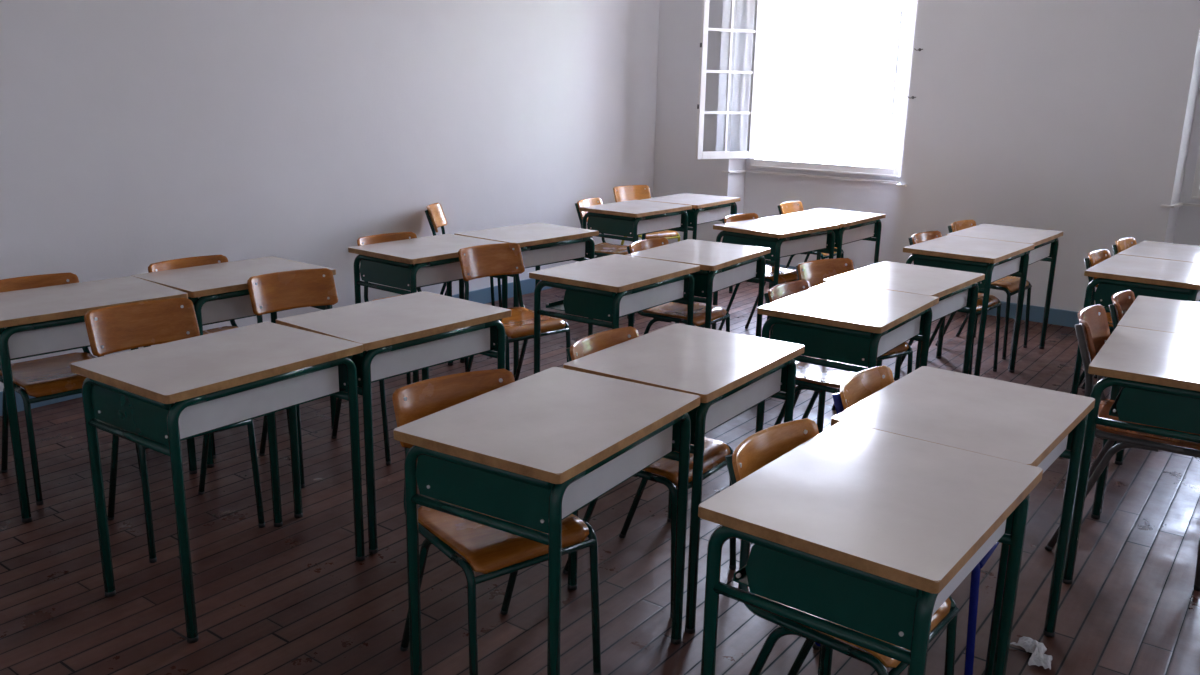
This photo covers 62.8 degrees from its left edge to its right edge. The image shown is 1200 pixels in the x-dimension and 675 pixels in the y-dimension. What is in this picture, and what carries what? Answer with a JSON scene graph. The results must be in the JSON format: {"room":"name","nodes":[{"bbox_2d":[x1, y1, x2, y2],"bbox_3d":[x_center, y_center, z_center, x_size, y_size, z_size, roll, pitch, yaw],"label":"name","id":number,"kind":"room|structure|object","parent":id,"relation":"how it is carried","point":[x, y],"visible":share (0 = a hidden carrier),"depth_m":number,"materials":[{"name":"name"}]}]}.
{"room":"classroom","nodes":[
{"label":"classroom","id":0,"kind":"room"},
{"bbox_2d":[0,0,659,391],"bbox_3d":[-2.548,-1.362,4.895,0.200,3.300,10.680,12,18,35],"label":"wall","id":1,"kind":"structure","parent":0,"point":[135,135],"depth_m":5.84,"materials":[{"name":"white paint"}]},
{"bbox_2d":[0,278,553,415],"bbox_3d":[-2.548,0.215,5.158,0.018,0.115,10.100,12,18,35],"label":"baseboard","id":2,"kind":"structure","parent":1,"relation":"attached to","point":[483,296],"depth_m":7.28,"materials":[{"name":"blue paint"}]},
{"bbox_2d":[0,282,1199,674],"bbox_3d":[1.309,1.109,2.470,10.185,0.120,10.800,12,18,35],"label":"floor","id":3,"kind":"structure","parent":0,"point":[294,597],"depth_m":3.30,"materials":[{"name":"brown wood"}]},
{"bbox_2d":[0,273,140,505],"bbox_3d":[-2.182,0.180,3.960,0.482,0.801,0.419,13,19,39],"label":"chair","id":4,"kind":"object","parent":3,"relation":"on","point":[48,378],"visible":0.5,"depth_m":3.90,"materials":[{"name":"brown wood"}]},
{"bbox_2d":[0,276,197,522],"bbox_3d":[-2.063,0.211,3.906,0.502,0.765,0.700,13,19,39],"label":"school desk","id":5,"kind":"object","parent":3,"relation":"on","point":[49,319],"visible":0.52,"depth_m":3.62,"materials":[{"name":"beige laminate"}]},
{"bbox_2d":[10,345,89,359],"bbox_3d":[-2.050,-0.011,3.842,0.372,0.017,0.628,13,19,39],"label":"storage shelf","id":6,"kind":"object","parent":5,"relation":"attached to","point":[42,349],"depth_m":3.58,"materials":[{"name":"grey metal"}]},
{"bbox_2d":[84,298,264,562],"bbox_3d":[-1.539,0.303,3.537,0.482,0.801,0.419,14,19,42],"label":"chair","id":7,"kind":"object","parent":3,"relation":"on","point":[112,329],"visible":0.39,"depth_m":3.57,"materials":[{"name":"brown wood"}]},
{"bbox_2d":[70,322,364,642],"bbox_3d":[-1.183,0.421,3.163,0.502,0.765,0.700,11,17,33],"label":"school desk","id":8,"kind":"object","parent":3,"relation":"on","point":[170,393],"visible":1,"depth_m":2.96,"materials":[{"name":"grey laminate"}]},
{"bbox_2d":[180,388,345,440],"bbox_3d":[-1.170,0.198,3.100,0.372,0.017,0.628,11,17,33],"label":"storage shelf","id":9,"kind":"object","parent":8,"relation":"attached to","point":[209,426],"depth_m":2.97,"materials":[{"name":"grey metal"}]},
{"bbox_2d":[148,255,288,458],"bbox_3d":[-1.728,0.064,4.452,0.482,0.801,0.419,12,18,36],"label":"chair","id":10,"kind":"object","parent":3,"relation":"on","point":[210,259],"visible":0.1,"depth_m":4.52,"materials":[{"name":"brown wood"}]},
{"bbox_2d":[131,256,336,467],"bbox_3d":[-1.620,0.081,4.449,0.502,0.765,0.700,12,18,37],"label":"school desk","id":11,"kind":"object","parent":3,"relation":"on","point":[219,292],"visible":0.43,"depth_m":4.18,"materials":[{"name":"grey laminate"}]},
{"bbox_2d":[202,308,294,325],"bbox_3d":[-1.607,-0.141,4.386,0.372,0.017,0.628,12,18,37],"label":"storage shelf","id":12,"kind":"object","parent":11,"relation":"attached to","point":[244,313],"depth_m":4.14,"materials":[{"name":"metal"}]},
{"bbox_2d":[247,268,390,488],"bbox_3d":[-1.204,0.147,4.171,0.419,0.801,0.482,-12,19,-41],"label":"chair","id":13,"kind":"object","parent":3,"relation":"on","point":[277,291],"visible":0.44,"depth_m":4.22,"materials":[{"name":"brown wood"}]},
{"bbox_2d":[276,291,510,553],"bbox_3d":[-0.757,0.285,3.725,0.502,0.765,0.700,12,18,37],"label":"school desk","id":14,"kind":"object","parent":3,"relation":"on","point":[402,334],"visible":0.71,"depth_m":3.54,"materials":[{"name":"grey laminate"}]},
{"bbox_2d":[371,348,495,382],"bbox_3d":[-0.744,0.063,3.662,0.372,0.017,0.628,12,18,37],"label":"storage shelf","id":15,"kind":"object","parent":14,"relation":"attached to","point":[467,352],"depth_m":3.52,"materials":[{"name":"metal"}]},
{"bbox_2d":[357,232,468,384],"bbox_3d":[-1.014,-0.132,5.274,0.482,0.801,0.419,14,19,40],"label":"chair","id":16,"kind":"object","parent":3,"relation":"on","point":[388,237],"visible":0.12,"depth_m":5.31,"materials":[{"name":"brown wood"}]},
{"bbox_2d":[348,234,507,387],"bbox_3d":[-0.894,-0.114,5.271,0.502,0.765,0.700,12,18,37],"label":"school desk","id":17,"kind":"object","parent":3,"relation":"on","point":[407,264],"visible":0.73,"depth_m":5.00,"materials":[{"name":"grey laminate"}]},
{"bbox_2d":[417,278,462,287],"bbox_3d":[-0.881,-0.336,5.207,0.372,0.017,0.628,12,18,37],"label":"storage shelf","id":18,"kind":"object","parent":17,"relation":"attached to","point":[427,281],"depth_m":4.96,"materials":[{"name":"grey metal"}]},
{"bbox_2d":[425,203,501,307],"bbox_3d":[-0.926,-0.494,6.693,0.482,0.801,0.419,1,14,0],"label":"chair","id":19,"kind":"object","parent":3,"relation":"on","point":[435,215],"visible":0.41,"depth_m":6.67,"materials":[{"name":"brown wood"}]},
{"bbox_2d":[392,369,600,674],"bbox_3d":[-0.297,0.542,2.706,0.419,0.801,0.482,-10,18,-37],"label":"chair","id":20,"kind":"object","parent":3,"relation":"on","point":[492,552],"visible":0.56,"depth_m":2.64,"materials":[{"name":"brown wood"}]},
{"bbox_2d":[458,243,570,380],"bbox_3d":[-0.444,-0.042,4.973,0.419,0.801,0.482,-12,19,-41],"label":"chair","id":21,"kind":"object","parent":3,"relation":"on","point":[479,261],"visible":0.71,"depth_m":5.00,"materials":[{"name":"brown wood"}]},
{"bbox_2d":[454,222,598,377],"bbox_3d":[-0.427,-0.242,5.810,0.502,0.765,0.700,13,18,38],"label":"school desk","id":22,"kind":"object","parent":3,"relation":"on","point":[540,244],"visible":0.52,"depth_m":5.65,"materials":[{"name":"grey laminate"}]},
{"bbox_2d":[525,256,586,267],"bbox_3d":[-0.415,-0.464,5.746,0.372,0.017,0.628,13,18,38],"label":"storage shelf","id":23,"kind":"object","parent":22,"relation":"attached to","point":[553,259],"depth_m":5.61,"materials":[{"name":"metal"}]},
{"bbox_2d":[394,367,699,674],"bbox_3d":[-0.123,0.566,2.685,0.502,0.765,0.700,10,17,31],"label":"school desk","id":24,"kind":"object","parent":3,"relation":"on","point":[533,451],"visible":1,"depth_m":2.45,"materials":[{"name":"grey laminate"}]},
{"bbox_2d":[562,448,675,519],"bbox_3d":[-0.110,0.344,2.622,0.372,0.017,0.628,10,17,31],"label":"storage shelf","id":25,"kind":"object","parent":24,"relation":"attached to","point":[641,465],"depth_m":2.50,"materials":[{"name":"metal"}]},
{"bbox_2d":[575,197,627,318],"bbox_3d":[0.088,-0.590,7.154,0.482,0.801,0.419,8,16,24],"label":"chair","id":26,"kind":"object","parent":3,"relation":"on","point":[601,249],"visible":0.41,"depth_m":7.13,"materials":[{"name":"brown wood"}]},
{"bbox_2d":[529,254,699,373],"bbox_3d":[0.072,0.048,4.721,0.502,0.765,0.700,11,17,34],"label":"school desk","id":27,"kind":"object","parent":3,"relation":"on","point":[609,288],"visible":0.85,"depth_m":4.49,"materials":[{"name":"grey laminate"}]},
{"bbox_2d":[546,296,685,317],"bbox_3d":[0.086,-0.174,4.659,0.372,0.017,0.628,11,17,34],"label":"storage shelf","id":28,"kind":"object","parent":27,"relation":"attached to","point":[577,310],"depth_m":4.44,"materials":[{"name":"grey metal"}]},
{"bbox_2d":[579,200,691,322],"bbox_3d":[0.254,-0.569,7.141,0.502,0.765,0.700,12,18,36],"label":"school desk","id":29,"kind":"object","parent":3,"relation":"on","point":[632,218],"visible":0.88,"depth_m":6.88,"materials":[{"name":"grey laminate"}]},
{"bbox_2d":[637,227,680,234],"bbox_3d":[0.267,-0.791,7.078,0.372,0.017,0.628,12,18,36],"label":"storage shelf","id":30,"kind":"object","parent":29,"relation":"attached to","point":[645,230],"depth_m":6.91,"materials":[{"name":"grey metal"}]},
{"bbox_2d":[613,185,679,244],"bbox_3d":[0.370,-0.833,8.123,0.419,0.801,0.482,-10,18,-37],"label":"chair","id":31,"kind":"object","parent":3,"relation":"on","point":[629,192],"visible":0.41,"depth_m":8.15,"materials":[{"name":"brown wood"}]},
{"bbox_2d":[563,326,735,617],"bbox_3d":[0.163,0.413,3.251,0.482,0.801,0.419,11,17,33],"label":"chair","id":32,"kind":"object","parent":3,"relation":"on","point":[715,451],"visible":0.25,"depth_m":3.20,"materials":[{"name":"brown wood"}]},
{"bbox_2d":[627,237,729,334],"bbox_3d":[0.412,-0.102,5.279,0.482,0.801,0.419,11,17,32],"label":"chair","id":33,"kind":"object","parent":3,"relation":"on","point":[677,310],"visible":0.48,"depth_m":5.21,"materials":[{"name":"brown wood"}]},
{"bbox_2d":[563,323,804,633],"bbox_3d":[0.281,0.425,3.269,0.502,0.765,0.700,11,17,33],"label":"school desk","id":34,"kind":"object","parent":3,"relation":"on","point":[731,374],"visible":0.64,"depth_m":3.08,"materials":[{"name":"grey laminate"}]},
{"bbox_2d":[705,389,782,433],"bbox_3d":[0.293,0.203,3.206,0.372,0.017,0.628,11,17,33],"label":"storage shelf","id":35,"kind":"object","parent":34,"relation":"attached to","point":[743,407],"depth_m":3.09,"materials":[{"name":"metal"}]},
{"bbox_2d":[642,193,740,292],"bbox_3d":[0.698,-0.702,7.699,0.502,0.765,0.700,11,17,33],"label":"school desk","id":36,"kind":"object","parent":3,"relation":"on","point":[705,208],"visible":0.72,"depth_m":7.50,"materials":[{"name":"grey laminate"}]},
{"bbox_2d":[626,239,770,337],"bbox_3d":[0.519,-0.082,5.266,0.502,0.765,0.700,10,17,31],"label":"school desk","id":37,"kind":"object","parent":3,"relation":"on","point":[722,265],"visible":0.66,"depth_m":5.09,"materials":[{"name":"grey laminate"}]},
{"bbox_2d":[713,276,756,292],"bbox_3d":[0.533,-0.304,5.204,0.372,0.017,0.628,10,17,31],"label":"storage shelf","id":38,"kind":"object","parent":37,"relation":"attached to","point":[720,286],"depth_m":5.09,"materials":[{"name":"metal"}]},
{"bbox_2d":[718,213,797,330],"bbox_3d":[1.058,-0.381,6.419,0.482,0.801,0.419,14,19,40],"label":"chair","id":39,"kind":"object","parent":3,"relation":"on","point":[785,274],"visible":0.29,"depth_m":6.41,"materials":[{"name":"brown wood"}]},
{"bbox_2d":[711,216,839,338],"bbox_3d":[1.120,-0.348,6.353,0.502,0.765,0.700,14,19,41],"label":"school desk","id":40,"kind":"object","parent":3,"relation":"on","point":[785,237],"visible":0.8,"depth_m":6.12,"materials":[{"name":"grey laminate"}]},
{"bbox_2d":[780,248,826,257],"bbox_3d":[1.132,-0.570,6.289,0.372,0.017,0.628,14,19,41],"label":"storage shelf","id":41,"kind":"object","parent":40,"relation":"attached to","point":[794,251],"depth_m":6.12,"materials":[{"name":"grey metal"}]},
{"bbox_2d":[778,201,843,267],"bbox_3d":[1.615,-0.650,7.604,0.456,0.757,0.396,12,18,35],"label":"chair","id":42,"kind":"object","parent":3,"relation":"on","point":[792,206],"visible":0.27,"depth_m":7.62,"materials":[{"name":"brown wood"}]},
{"bbox_2d":[764,279,867,424],"bbox_3d":[0.949,0.197,4.157,0.482,0.801,0.419,11,17,34],"label":"chair","id":43,"kind":"object","parent":3,"relation":"on","point":[812,377],"visible":0.31,"depth_m":4.12,"materials":[{"name":"brown wood"}]},
{"bbox_2d":[777,208,885,266],"bbox_3d":[1.591,-0.475,6.886,0.502,0.765,0.700,12,18,36],"label":"school desk","id":44,"kind":"object","parent":3,"relation":"on","point":[854,225],"visible":0.56,"depth_m":6.73,"materials":[{"name":"grey laminate"}]},
{"bbox_2d":[725,418,958,674],"bbox_3d":[0.560,0.656,2.336,0.482,0.801,0.419,13,18,38],"label":"chair","id":45,"kind":"object","parent":3,"relation":"on","point":[763,447],"visible":0.27,"depth_m":2.28,"materials":[{"name":"brown wood"}]},
{"bbox_2d":[755,282,938,433],"bbox_3d":[1.018,0.226,4.106,0.502,0.765,0.700,11,17,34],"label":"school desk","id":46,"kind":"object","parent":3,"relation":"on","point":[838,322],"visible":0.86,"depth_m":3.85,"materials":[{"name":"grey laminate"}]},
{"bbox_2d":[877,332,919,357],"bbox_3d":[1.031,0.004,4.043,0.372,0.017,0.628,11,17,34],"label":"storage shelf","id":47,"kind":"object","parent":46,"relation":"attached to","point":[909,335],"depth_m":3.94,"materials":[{"name":"metal"}]},
{"bbox_2d":[794,258,912,409],"bbox_3d":[1.197,0.057,4.725,0.419,0.801,0.482,-9,17,-34],"label":"chair","id":48,"kind":"object","parent":3,"relation":"on","point":[815,272],"visible":0.23,"depth_m":4.78,"materials":[{"name":"brown wood"}]},
{"bbox_2d":[698,422,1042,674],"bbox_3d":[0.604,0.695,2.243,0.502,0.765,0.700,12,18,36],"label":"school desk","id":49,"kind":"object","parent":3,"relation":"on","point":[865,530],"visible":1,"depth_m":2.01,"materials":[{"name":"grey laminate"}]},
{"bbox_2d":[733,529,1005,585],"bbox_3d":[0.617,0.473,2.180,0.372,0.017,0.628,12,18,36],"label":"storage shelf","id":50,"kind":"object","parent":49,"relation":"attached to","point":[741,577],"depth_m":2.05,"materials":[{"name":"green metal"}]},
{"bbox_2d":[823,261,984,373],"bbox_3d":[1.420,0.087,4.681,0.502,0.765,0.700,12,18,37],"label":"school desk","id":51,"kind":"object","parent":3,"relation":"on","point":[956,290],"visible":0.44,"depth_m":4.58,"materials":[{"name":"grey laminate"}]},
{"bbox_2d":[932,305,967,321],"bbox_3d":[1.432,-0.135,4.618,0.372,0.017,0.628,12,18,37],"label":"storage shelf","id":52,"kind":"object","parent":51,"relation":"attached to","point":[953,308],"depth_m":4.53,"materials":[{"name":"metal"}]},
{"bbox_2d":[813,365,999,674],"bbox_3d":[0.919,0.535,2.835,0.482,0.801,0.419,11,17,33],"label":"chair","id":53,"kind":"object","parent":3,"relation":"on","point":[858,386],"visible":0.16,"depth_m":2.73,"materials":[{"name":"brown wood"}]},
{"bbox_2d":[901,231,1001,374],"bbox_3d":[2.057,-0.190,5.761,0.482,0.801,0.419,14,19,40],"label":"chair","id":54,"kind":"object","parent":3,"relation":"on","point":[994,302],"visible":0.21,"depth_m":5.78,"materials":[{"name":"brown wood"}]},
{"bbox_2d":[818,366,1094,674],"bbox_3d":[1.006,0.562,2.795,0.502,0.765,0.686,12,18,36],"label":"school desk","id":55,"kind":"object","parent":3,"relation":"on","point":[1025,424],"visible":0.52,"depth_m":2.68,"materials":[{"name":"grey laminate"}]},
{"bbox_2d":[894,235,1034,380],"bbox_3d":[2.083,-0.147,5.649,0.502,0.765,0.700,13,18,38],"label":"school desk","id":56,"kind":"object","parent":3,"relation":"on","point":[996,259],"visible":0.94,"depth_m":5.43,"materials":[{"name":"grey laminate"}]},
{"bbox_2d":[935,219,1031,359],"bbox_3d":[2.481,-0.325,6.320,0.482,0.801,0.419,13,19,39],"label":"chair","id":57,"kind":"object","parent":3,"relation":"on","point":[1008,284],"visible":0.35,"depth_m":6.28,"materials":[{"name":"brown wood"}]},
{"bbox_2d":[941,224,1063,368],"bbox_3d":[2.511,-0.279,6.198,0.502,0.765,0.700,12,18,37],"label":"school desk","id":58,"kind":"object","parent":3,"relation":"on","point":[1046,242],"visible":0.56,"depth_m":6.15,"materials":[{"name":"grey laminate"}]},
{"bbox_2d":[1010,636,1051,669],"bbox_3d":[1.277,0.916,2.886,0.092,0.037,0.161,0,14,-4],"label":"crumpled tissue","id":59,"kind":"object","parent":3,"relation":"on","point":[1038,658],"visible":1,"depth_m":2.87,"materials":[{"name":"white paper"}]},
{"bbox_2d":[1070,249,1113,393],"bbox_3d":[2.790,-0.029,5.193,0.482,0.801,0.419,12,18,37],"label":"chair","id":60,"kind":"object","parent":3,"relation":"on","point":[1094,257],"visible":0.16,"depth_m":5.22,"materials":[{"name":"brown wood"}]},
{"bbox_2d":[1094,237,1136,377],"bbox_3d":[3.182,-0.141,5.662,0.482,0.801,0.419,13,18,38],"label":"chair","id":61,"kind":"object","parent":3,"relation":"on","point":[1122,244],"visible":0.17,"depth_m":5.75,"materials":[{"name":"brown wood"}]},
{"bbox_2d":[1109,290,1134,446],"bbox_3d":[2.335,0.246,4.084,0.482,0.801,0.419,11,17,33],"label":"chair","id":62,"kind":"object","parent":3,"relation":"on","point":[1122,301],"visible":0.23,"depth_m":4.14,"materials":[{"name":"brown wood"}]},
{"bbox_2d":[1045,304,1199,590],"bbox_3d":[1.926,0.358,3.501,0.516,0.857,0.448,10,17,31],"label":"chair","id":63,"kind":"object","parent":3,"relation":"on","point":[1092,330],"visible":0.62,"depth_m":3.38,"materials":[{"name":"brown wood"}]},
{"bbox_2d":[1063,326,1199,584],"bbox_3d":[1.955,0.432,3.381,0.502,0.765,0.700,11,17,32],"label":"school desk","id":64,"kind":"object","parent":3,"relation":"on","point":[1157,373],"visible":0.97,"depth_m":3.15,"materials":[{"name":"grey laminate"}]},
{"bbox_2d":[1109,387,1124,416],"bbox_3d":[1.968,0.210,3.319,0.372,0.017,0.628,11,17,32],"label":"storage shelf","id":65,"kind":"object","parent":64,"relation":"attached to","point":[1117,411],"depth_m":3.16,"materials":[{"name":"green metal"}]},
{"bbox_2d":[1071,254,1199,394],"bbox_3d":[2.793,0.021,5.054,0.502,0.765,0.700,12,18,37],"label":"school desk","id":66,"kind":"object","parent":3,"relation":"on","point":[1144,276],"visible":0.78,"depth_m":4.83,"materials":[{"name":"grey laminate"}]},
{"bbox_2d":[1101,296,1199,512],"bbox_3d":[2.345,0.294,3.952,0.502,0.765,0.700,11,17,32],"label":"school desk","id":67,"kind":"object","parent":3,"relation":"on","point":[1146,312],"visible":0.3,"depth_m":3.89,"materials":[{"name":"grey laminate"}]},
{"bbox_2d":[1117,241,1199,262],"bbox_3d":[3.241,-0.108,5.594,0.502,0.765,0.700,13,18,37],"label":"school desk","id":68,"kind":"object","parent":3,"relation":"on","point":[1149,249],"visible":0.33,"depth_m":5.50,"materials":[{"name":"grey laminate"}]},
{"bbox_2d":[653,0,1199,311],"bbox_3d":[4.453,-1.517,6.086,9.585,3.300,0.380,12,18,35],"label":"wall","id":69,"kind":"structure","parent":0,"point":[1080,119],"depth_m":7.02,"materials":[{"name":"white paint"}]},
{"bbox_2d":[695,0,916,177],"bbox_3d":[1.726,-2.319,8.106,1.703,1.854,0.682,6,15,17],"label":"window","id":70,"kind":"structure","parent":69,"relation":"in","point":[906,17],"depth_m":8.18,"materials":[{"name":"white paint"}]},
{"bbox_2d":[722,170,906,186],"bbox_3d":[1.777,-1.318,8.100,1.615,0.016,0.284,12,18,35],"label":"trim","id":71,"kind":"structure","parent":69,"relation":"attached to","point":[737,171],"depth_m":8.19,"materials":[{"name":"white paint"}]},
{"bbox_2d":[766,264,1078,327],"bbox_3d":[4.379,0.038,6.428,9.549,0.115,0.278,12,18,35],"label":"baseboard","id":72,"kind":"structure","parent":69,"relation":"attached to","point":[1060,317],"depth_m":7.12,"materials":[{"name":"blue paint"}]},
{"bbox_2d":[1160,203,1199,207],"bbox_3d":[4.453,-0.766,6.174,1.615,0.016,0.284,12,18,35],"label":"trim","id":73,"kind":"structure","parent":69,"relation":"attached to","point":[1177,204],"depth_m":6.60,"materials":[{"name":"white paint"}]},
{"bbox_2d":[1191,147,1199,199],"bbox_3d":[4.574,-1.736,6.073,1.324,1.854,0.170,12,18,35],"label":"window","id":74,"kind":"structure","parent":69,"relation":"in","point":[1195,194],"depth_m":6.59,"materials":[{"name":"white paint"}]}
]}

